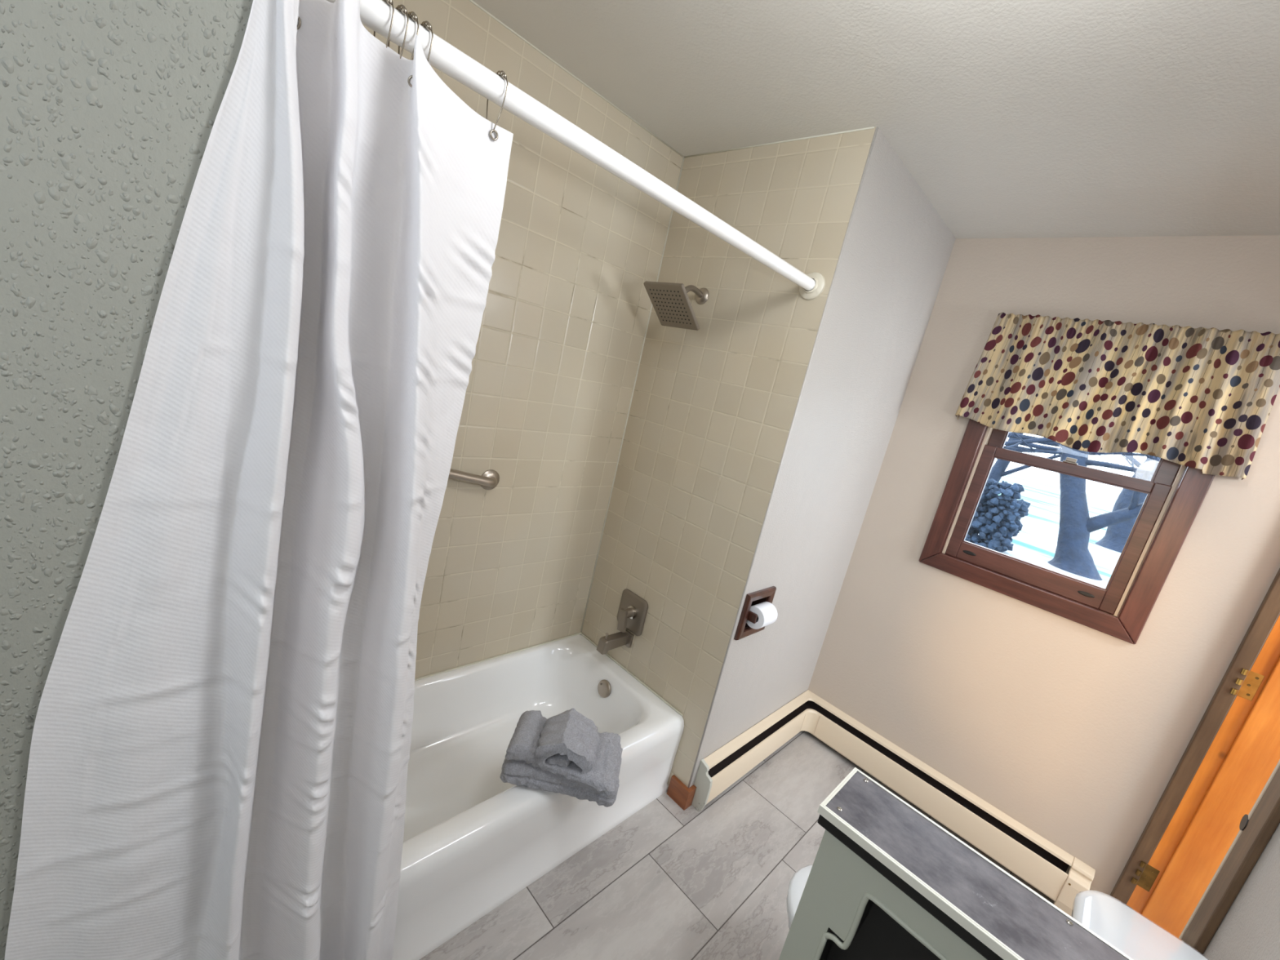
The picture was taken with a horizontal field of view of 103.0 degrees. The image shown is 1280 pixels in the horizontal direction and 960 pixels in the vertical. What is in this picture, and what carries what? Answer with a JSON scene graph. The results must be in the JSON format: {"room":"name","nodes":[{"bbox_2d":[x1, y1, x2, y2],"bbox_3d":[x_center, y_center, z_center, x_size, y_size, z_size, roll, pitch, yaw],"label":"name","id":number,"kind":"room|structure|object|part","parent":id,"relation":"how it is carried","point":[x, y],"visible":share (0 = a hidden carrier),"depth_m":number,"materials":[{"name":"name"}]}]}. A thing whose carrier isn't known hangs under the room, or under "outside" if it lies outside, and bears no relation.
{"room":"bathroom","nodes":[
{"label":"bathroom","id":0,"kind":"room"},
{"bbox_2d":[0,0,253,959],"bbox_3d":[-1.037,0.105,0.272,0.100,2.440,1.320,23,16,41],"label":"wall","id":1,"kind":"structure","parent":0,"point":[109,108],"depth_m":0.54,"materials":[{"name":"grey paint"}]},
{"bbox_2d":[362,0,683,678],"bbox_3d":[-0.578,-0.121,1.802,0.080,2.440,1.530,23,16,41],"label":"wall","id":2,"kind":"structure","parent":0,"point":[555,362],"depth_m":1.87,"materials":[{"name":"beige tile"}]},
{"bbox_2d":[448,468,499,489],"bbox_3d":[-0.713,-0.050,1.584,0.061,0.198,0.673,23,16,41],"label":"grab bar","id":3,"kind":"object","parent":2,"relation":"attached to","point":[490,479],"visible":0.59,"depth_m":1.74,"materials":[{"name":"silver metal"}]},
{"bbox_2d":[468,0,874,632],"bbox_3d":[-0.286,-0.159,1.458,0.758,2.102,1.432,23,16,41],"label":"trim","id":4,"kind":"structure","parent":2,"relation":"attached to","point":[471,1],"depth_m":1.89,"materials":[{"name":"beige"}]},
{"bbox_2d":[581,127,875,788],"bbox_3d":[0.205,0.005,2.044,0.759,2.440,0.100,23,16,41],"label":"wall","id":5,"kind":"structure","parent":0,"point":[713,407],"depth_m":1.91,"materials":[{"name":"beige tile"}]},
{"bbox_2d":[596,629,633,654],"bbox_3d":[-0.108,0.679,2.165,0.070,0.086,0.155,23,16,41],"label":"tub spout","id":6,"kind":"object","parent":5,"relation":"attached to","point":[607,642],"visible":0.86,"depth_m":2.15,"materials":[{"name":"silver metal"}]},
{"bbox_2d":[617,588,648,635],"bbox_3d":[-0.057,0.570,2.171,0.152,0.164,0.076,23,16,41],"label":"shower valve","id":7,"kind":"object","parent":5,"relation":"attached to","point":[633,609],"visible":1,"depth_m":2.16,"materials":[{"name":"silver metal"}]},
{"bbox_3d":[-0.074,0.592,2.146,0.052,0.097,0.016,23,16,41],"label":"lever","id":8,"kind":"part","parent":7,"relation":"part of","materials":[{"name":"silver metal"}]},
{"bbox_2d":[643,281,709,330],"bbox_3d":[0.150,-0.647,1.863,0.186,0.170,0.238,23,16,41],"label":"shower","id":9,"kind":"object","parent":5,"relation":"attached to","point":[670,301],"visible":1,"depth_m":1.83,"materials":[{"name":"silver metal"}]},
{"bbox_3d":[0.186,-0.686,1.890,0.022,0.074,0.146,22,15,38],"label":"arm","id":10,"kind":"part","parent":9,"relation":"part of","materials":[{"name":"silver metal"}]},
{"bbox_2d":[666,774,696,810],"bbox_3d":[0.165,1.235,2.024,0.093,0.085,0.047,23,16,41],"label":"baseboard","id":11,"kind":"structure","parent":5,"relation":"attached to","point":[682,795],"depth_m":2.00,"materials":[{"name":"red wood"}]},
{"bbox_2d":[419,730,1053,959],"bbox_3d":[-0.213,1.411,1.138,2.215,0.050,3.712,23,16,41],"label":"floor","id":12,"kind":"structure","parent":0,"point":[668,882],"depth_m":1.69,"materials":[{"name":"tile"}]},
{"bbox_2d":[391,632,684,959],"bbox_3d":[-0.577,0.993,1.732,0.678,0.344,1.428,23,16,41],"label":"bathtub","id":13,"kind":"object","parent":12,"relation":"on","point":[473,840],"visible":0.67,"depth_m":1.82,"materials":[{"name":"white ceramic"}]},
{"bbox_2d":[499,732,622,807],"bbox_3d":[-0.234,0.871,1.597,0.357,0.105,0.224,13,12,0],"label":"bath towel","id":14,"kind":"object","parent":13,"relation":"on","point":[513,772],"visible":0.41,"depth_m":1.50,"materials":[{"name":"grey fabric"}]},
{"bbox_2d":[505,710,620,796],"bbox_3d":[-0.226,0.814,1.552,0.333,0.079,0.234,13,12,0],"label":"hand towel","id":15,"kind":"object","parent":14,"relation":"on","point":[523,744],"visible":0.69,"depth_m":1.49,"materials":[{"name":"grey fabric"}]},
{"bbox_2d":[535,707,599,774],"bbox_3d":[-0.210,0.775,1.523,0.180,0.095,0.168,13,12,-1],"label":"washcloth","id":16,"kind":"object","parent":15,"relation":"on","point":[566,736],"visible":1,"depth_m":1.48,"materials":[{"name":"grey fabric"}]},
{"bbox_3d":[-0.153,0.893,2.178,0.072,0.072,0.025,23,16,41],"label":"overflow plate","id":17,"kind":"part","parent":13,"relation":"part of","materials":[{"name":"silver metal"}]},
{"bbox_2d":[691,689,1095,916],"bbox_3d":[0.943,1.365,1.960,1.176,0.201,0.929,23,16,41],"label":"baseboard heater","id":18,"kind":"object","parent":12,"relation":"on","point":[1049,868],"visible":0.92,"depth_m":2.17,"materials":[{"name":"beige metal"}]},
{"bbox_2d":[786,864,1208,959],"bbox_3d":[0.652,1.185,1.119,0.725,0.765,0.436,23,16,41],"label":"toilet","id":19,"kind":"object","parent":12,"relation":"on","point":[1140,938],"visible":0.35,"depth_m":1.01,"materials":[{"name":"white ceramic"}]},
{"bbox_3d":[0.563,1.133,1.203,0.454,0.017,0.372,23,16,41],"label":"seat","id":20,"kind":"part","parent":19,"relation":"part of","materials":[{"name":"white plastic"}]},
{"bbox_3d":[0.567,1.111,1.200,0.457,0.026,0.374,23,16,41],"label":"lid","id":21,"kind":"part","parent":19,"relation":"part of","materials":[{"name":"white"}]},
{"bbox_3d":[0.898,0.911,0.885,0.241,0.040,0.436,23,16,41],"label":"tank lid","id":22,"kind":"part","parent":19,"relation":"part of","materials":[{"name":"white ceramic"}]},
{"bbox_2d":[689,127,955,786],"bbox_3d":[0.735,0.106,2.138,0.100,2.440,0.958,23,16,41],"label":"wall","id":23,"kind":"structure","parent":0,"point":[898,248],"depth_m":1.99,"materials":[{"name":"white paint"}]},
{"bbox_2d":[733,586,776,639],"bbox_3d":[0.423,0.493,1.926,0.111,0.182,0.194,23,16,41],"label":"paper holder","id":24,"kind":"object","parent":23,"relation":"attached to","point":[767,594],"visible":0.48,"depth_m":1.86,"materials":[{"name":"brown wood"}]},
{"bbox_3d":[0.403,0.498,1.864,0.055,0.036,0.012,23,16,41],"label":"arm","id":25,"kind":"part","parent":24,"relation":"part of","materials":[{"name":"brown wood"}]},
{"bbox_2d":[746,601,777,629],"bbox_3d":[0.452,0.504,1.899,0.083,0.083,0.098,23,16,41],"label":"toilet paper roll","id":26,"kind":"object","parent":24,"relation":"in","point":[766,612],"visible":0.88,"depth_m":1.87,"materials":[{"name":"white paper"}]},
{"bbox_2d":[687,126,878,787],"bbox_3d":[0.437,0.119,1.760,0.008,2.440,0.008,23,16,41],"label":"trim","id":27,"kind":"structure","parent":23,"relation":"attached to","point":[877,127],"depth_m":1.70,"materials":[{"name":"white paint"}]},
{"bbox_2d":[472,0,1279,238],"bbox_3d":[0.301,-0.980,0.665,2.315,0.050,3.932,23,16,41],"label":"ceiling","id":28,"kind":"structure","parent":0,"point":[1013,118],"depth_m":1.31,"materials":[{"name":"paint"}]},
{"bbox_2d":[778,767,1133,959],"bbox_3d":[0.451,1.093,0.783,0.618,0.990,0.151,23,16,41],"label":"cabinet","id":29,"kind":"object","parent":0,"point":[886,881],"depth_m":0.78,"materials":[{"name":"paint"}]},
{"bbox_2d":[808,235,1279,895],"bbox_3d":[1.343,0.209,2.303,2.315,2.440,0.120,23,16,41],"label":"wall","id":30,"kind":"structure","parent":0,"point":[1073,731],"depth_m":1.98,"materials":[{"name":"beige paint"}]},
{"bbox_2d":[918,418,1215,644],"bbox_3d":[1.663,-0.035,1.982,0.732,1.072,0.135,23,16,41],"label":"window","id":31,"kind":"structure","parent":30,"relation":"attached to","point":[1121,610],"depth_m":1.93,"materials":[{"name":"brown wood"}]},
{"bbox_3d":[1.394,-0.135,2.158,0.068,1.067,0.020,23,16,41],"label":"casing","id":32,"kind":"part","parent":31,"relation":"part of","materials":[{"name":"brown wood"}]},
{"bbox_3d":[1.515,0.442,2.043,0.728,0.071,0.020,23,16,41],"label":"casing","id":33,"kind":"part","parent":31,"relation":"part of","materials":[{"name":"brown wood"}]},
{"bbox_3d":[1.542,0.371,2.044,0.444,0.015,0.003,23,16,41],"label":"finger pull","id":34,"kind":"part","parent":31,"relation":"part of","materials":[{"name":"black wood"}]},
{"bbox_3d":[1.603,0.172,2.012,0.570,0.495,0.035,23,16,41],"label":"sash","id":35,"kind":"part","parent":31,"relation":"part of","materials":[{"name":"brown wood"}]},
{"bbox_3d":[1.730,-0.251,1.953,0.570,0.480,0.035,23,16,41],"label":"sash","id":36,"kind":"part","parent":31,"relation":"part of","materials":[{"name":"brown wood"}]},
{"bbox_3d":[1.854,0.064,1.722,0.068,1.067,0.020,23,16,41],"label":"casing","id":37,"kind":"part","parent":31,"relation":"part of","materials":[{"name":"brown wood"}]},
{"bbox_2d":[1202,822,1279,959],"bbox_3d":[0.755,0.525,0.219,0.200,2.440,3.712,23,16,41],"label":"wall","id":38,"kind":"structure","parent":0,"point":[1250,930],"depth_m":1.02,"materials":[{"name":"white paint"}]},
{"bbox_2d":[1110,568,1279,954],"bbox_3d":[1.696,0.671,1.289,0.218,2.130,0.864,23,16,41],"label":"door","id":39,"kind":"structure","parent":38,"relation":"attached to","point":[1218,811],"depth_m":1.64,"materials":[{"name":"brown wood"}]},
{"bbox_3d":[1.359,0.646,1.074,0.016,2.120,0.088,23,16,41],"label":"casing","id":40,"kind":"part","parent":39,"relation":"part of","materials":[{"name":"brown wood"}]},
{"bbox_3d":[1.363,0.772,1.147,0.004,0.038,0.038,23,16,41],"label":"strike plate","id":41,"kind":"part","parent":39,"relation":"part of","materials":[{"name":"black"}]},
{"bbox_3d":[-0.841,0.005,0.942,0.761,2.440,0.080,23,16,41],"label":"wall","id":42,"kind":"structure","parent":0,"visible":0},
{"bbox_2d":[326,0,825,299],"bbox_3d":[0.064,-0.625,1.124,0.086,0.086,1.429,23,16,41],"label":"shower rod","id":43,"kind":"object","parent":42,"relation":"attached to","point":[375,15],"visible":0.98,"depth_m":0.89,"materials":[{"name":"white metal"}]},
{"bbox_2d":[4,0,513,959],"bbox_3d":[-0.559,0.279,0.782,0.135,1.846,0.595,21,14,33],"label":"shower curtain","id":44,"kind":"object","parent":43,"relation":"hanging from","point":[219,758],"visible":1,"depth_m":0.71,"materials":[{"name":"white fabric"}]},
{"bbox_2d":[373,0,394,48],"bbox_3d":[-0.352,-0.606,0.695,0.046,0.094,0.010,23,16,41],"label":"curtain hook","id":45,"kind":"object","parent":43,"relation":"hanging from","point":[389,2],"visible":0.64,"depth_m":0.68,"materials":[{"name":"silver metal"}]},
{"bbox_2d":[387,4,408,58],"bbox_3d":[-0.339,-0.606,0.709,0.046,0.094,0.010,23,16,41],"label":"curtain hook","id":46,"kind":"object","parent":43,"relation":"hanging from","point":[402,8],"visible":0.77,"depth_m":0.69,"materials":[{"name":"silver metal"}]},
{"bbox_2d":[398,11,418,60],"bbox_3d":[-0.329,-0.606,0.719,0.046,0.094,0.010,23,16,41],"label":"curtain hook","id":47,"kind":"object","parent":43,"relation":"hanging from","point":[411,15],"visible":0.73,"depth_m":0.70,"materials":[{"name":"silver metal"}]},
{"bbox_2d":[413,20,433,62],"bbox_3d":[-0.316,-0.606,0.733,0.046,0.094,0.010,23,16,41],"label":"curtain hook","id":48,"kind":"object","parent":43,"relation":"hanging from","point":[426,24],"visible":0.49,"depth_m":0.72,"materials":[{"name":"silver metal"}]},
{"bbox_2d":[486,70,507,133],"bbox_3d":[-0.233,-0.606,0.820,0.046,0.094,0.010,23,16,41],"label":"curtain hook","id":49,"kind":"object","parent":43,"relation":"hanging from","point":[501,73],"visible":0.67,"depth_m":0.81,"materials":[{"name":"silver metal"}]},
{"label":"outside","id":50,"kind":"structure","parent":0,"visible":0},
{"bbox_2d":[974,473,1120,587],"bbox_3d":[21.165,1.490,24.188,80.000,0.100,58.918,23,16,41],"label":"ground","id":51,"kind":"structure","parent":50,"point":[1036,544],"depth_m":14.22,"materials":[{"name":"white snow"}]},
{"bbox_2d":[964,477,1028,551],"bbox_3d":[5.698,0.321,10.009,3.095,1.332,1.180,23,16,41],"label":"hedge","id":52,"kind":"object","parent":51,"relation":"on","point":[996,517],"visible":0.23,"depth_m":8.94,"materials":[{"name":"blue plant"}]},
{"bbox_2d":[988,431,1145,499],"bbox_3d":[9.309,-0.948,11.288,4.388,4.927,6.646,6,14,-28],"label":"tree","id":53,"kind":"object","parent":51,"relation":"on","point":[1002,464],"visible":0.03,"depth_m":11.26,"materials":[{"name":"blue plant"}]},
{"bbox_2d":[991,431,1159,580],"bbox_3d":[7.247,-0.851,9.175,8.800,4.830,5.289,20,14,30],"label":"tree","id":54,"kind":"object","parent":51,"relation":"on","point":[1073,555],"visible":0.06,"depth_m":9.02,"materials":[{"name":"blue plant"}]},
{"bbox_2d":[1094,454,1160,552],"bbox_3d":[12.600,-1.034,13.082,8.548,5.839,4.242,18,13,25],"label":"tree","id":55,"kind":"object","parent":51,"relation":"on","point":[1115,538],"visible":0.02,"depth_m":12.91,"materials":[{"name":"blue plant"}]},
{"bbox_3d":[1.729,-0.529,1.819,0.724,0.012,0.052,23,16,41],"label":"curtain rod","id":56,"kind":"object","parent":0,"visible":0},
{"bbox_2d":[955,312,1279,479],"bbox_3d":[1.671,-0.333,1.842,0.836,0.465,0.089,23,16,41],"label":"valance","id":57,"kind":"object","parent":56,"relation":"hanging from","point":[1202,398],"visible":1,"depth_m":1.77,"materials":[{"name":"fabric"}]}
]}

